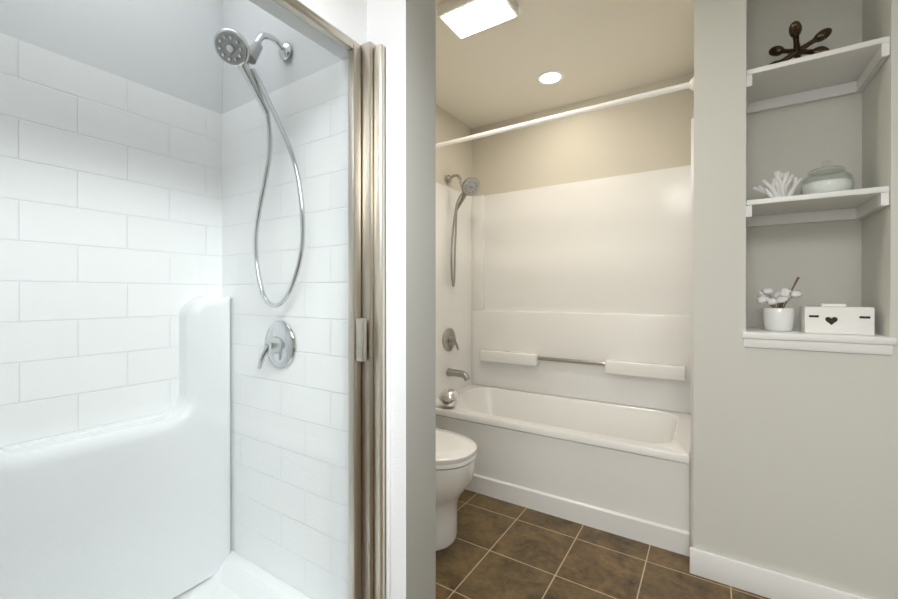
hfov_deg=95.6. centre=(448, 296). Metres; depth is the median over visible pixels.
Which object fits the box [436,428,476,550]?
toilet
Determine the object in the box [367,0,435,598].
wall
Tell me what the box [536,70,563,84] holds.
recessed light
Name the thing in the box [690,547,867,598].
baseboard
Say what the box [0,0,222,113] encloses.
wall
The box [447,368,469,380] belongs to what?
tub spout
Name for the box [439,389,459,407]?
ornament
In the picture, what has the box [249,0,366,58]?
wall
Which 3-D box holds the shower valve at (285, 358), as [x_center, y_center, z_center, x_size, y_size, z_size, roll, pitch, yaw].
[-0.596,0.166,1.371,0.164,0.164,0.066,0,0,33]
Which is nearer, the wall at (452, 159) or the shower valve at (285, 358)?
the shower valve at (285, 358)
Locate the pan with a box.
[172,550,309,598]
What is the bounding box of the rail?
[537,356,604,365]
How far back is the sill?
1.49 m
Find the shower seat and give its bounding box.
[0,296,230,598]
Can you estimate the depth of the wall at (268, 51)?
1.45 m
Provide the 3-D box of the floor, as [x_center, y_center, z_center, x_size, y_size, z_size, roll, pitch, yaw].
[0.395,1.206,-0.004,4.300,0.080,5.700,0,0,33]
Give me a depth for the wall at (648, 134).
2.79 m
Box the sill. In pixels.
[742,327,896,344]
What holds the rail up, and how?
attached to the bathtub surround
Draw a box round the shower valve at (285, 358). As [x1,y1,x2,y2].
[257,321,295,368]
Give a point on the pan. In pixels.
(240, 576)
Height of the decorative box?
0.112 m
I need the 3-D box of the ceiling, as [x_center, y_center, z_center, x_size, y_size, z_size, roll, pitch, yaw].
[0.395,-1.384,-0.013,4.300,0.080,5.700,0,0,33]
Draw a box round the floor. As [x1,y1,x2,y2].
[436,489,769,598]
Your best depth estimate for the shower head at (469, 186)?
2.91 m
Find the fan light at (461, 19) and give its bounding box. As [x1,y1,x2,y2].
[438,0,518,38]
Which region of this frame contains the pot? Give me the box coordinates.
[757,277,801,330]
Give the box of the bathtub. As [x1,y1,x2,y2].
[436,384,689,556]
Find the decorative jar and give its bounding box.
[799,160,854,194]
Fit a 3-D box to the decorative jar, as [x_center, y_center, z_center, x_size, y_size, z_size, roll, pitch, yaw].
[1.467,-0.454,1.583,0.160,0.148,0.160,0,0,33]
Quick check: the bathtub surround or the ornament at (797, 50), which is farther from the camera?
the bathtub surround
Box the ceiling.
[436,0,747,128]
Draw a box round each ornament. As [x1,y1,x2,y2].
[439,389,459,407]
[769,21,831,64]
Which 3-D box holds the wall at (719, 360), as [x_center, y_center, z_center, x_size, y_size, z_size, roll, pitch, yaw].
[1.372,-0.097,2.080,0.177,2.510,1.010,0,0,33]
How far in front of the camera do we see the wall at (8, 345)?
1.27 m
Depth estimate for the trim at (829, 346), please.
1.48 m
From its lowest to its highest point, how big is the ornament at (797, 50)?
0.148 m
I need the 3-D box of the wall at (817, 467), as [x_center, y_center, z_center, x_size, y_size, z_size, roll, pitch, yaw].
[1.614,-0.096,1.924,0.400,2.510,1.010,0,0,33]
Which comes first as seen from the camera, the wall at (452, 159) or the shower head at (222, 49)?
the shower head at (222, 49)
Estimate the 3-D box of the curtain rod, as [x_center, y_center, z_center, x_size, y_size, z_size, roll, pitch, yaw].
[0.454,-0.962,2.265,1.567,0.060,0.060,0,0,33]
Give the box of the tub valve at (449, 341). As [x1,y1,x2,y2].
[442,328,458,350]
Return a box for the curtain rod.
[436,77,693,147]
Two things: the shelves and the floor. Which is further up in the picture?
the shelves
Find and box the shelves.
[746,36,889,226]
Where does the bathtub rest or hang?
on the floor
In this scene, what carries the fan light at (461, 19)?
attached to the ceiling
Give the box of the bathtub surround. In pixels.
[436,118,693,547]
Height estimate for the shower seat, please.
1.020 m
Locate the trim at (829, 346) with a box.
[744,338,892,354]
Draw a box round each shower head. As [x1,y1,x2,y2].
[213,28,304,307]
[447,174,479,286]
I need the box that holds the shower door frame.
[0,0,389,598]
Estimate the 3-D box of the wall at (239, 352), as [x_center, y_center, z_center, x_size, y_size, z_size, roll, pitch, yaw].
[-0.568,0.153,1.401,0.764,1.735,0.014,0,0,33]
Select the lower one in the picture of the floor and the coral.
the floor
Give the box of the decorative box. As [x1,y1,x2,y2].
[800,303,874,334]
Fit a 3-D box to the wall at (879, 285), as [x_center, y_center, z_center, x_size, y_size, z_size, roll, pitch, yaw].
[2.611,-0.094,1.280,1.973,2.510,1.010,0,0,33]
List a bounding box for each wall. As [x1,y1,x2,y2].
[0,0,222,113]
[0,33,221,447]
[222,58,348,598]
[223,0,341,113]
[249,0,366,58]
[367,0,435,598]
[436,104,471,196]
[472,73,693,196]
[693,0,746,562]
[745,0,889,598]
[861,0,897,598]
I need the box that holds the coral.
[753,171,801,197]
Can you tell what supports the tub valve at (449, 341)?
attached to the bathtub surround

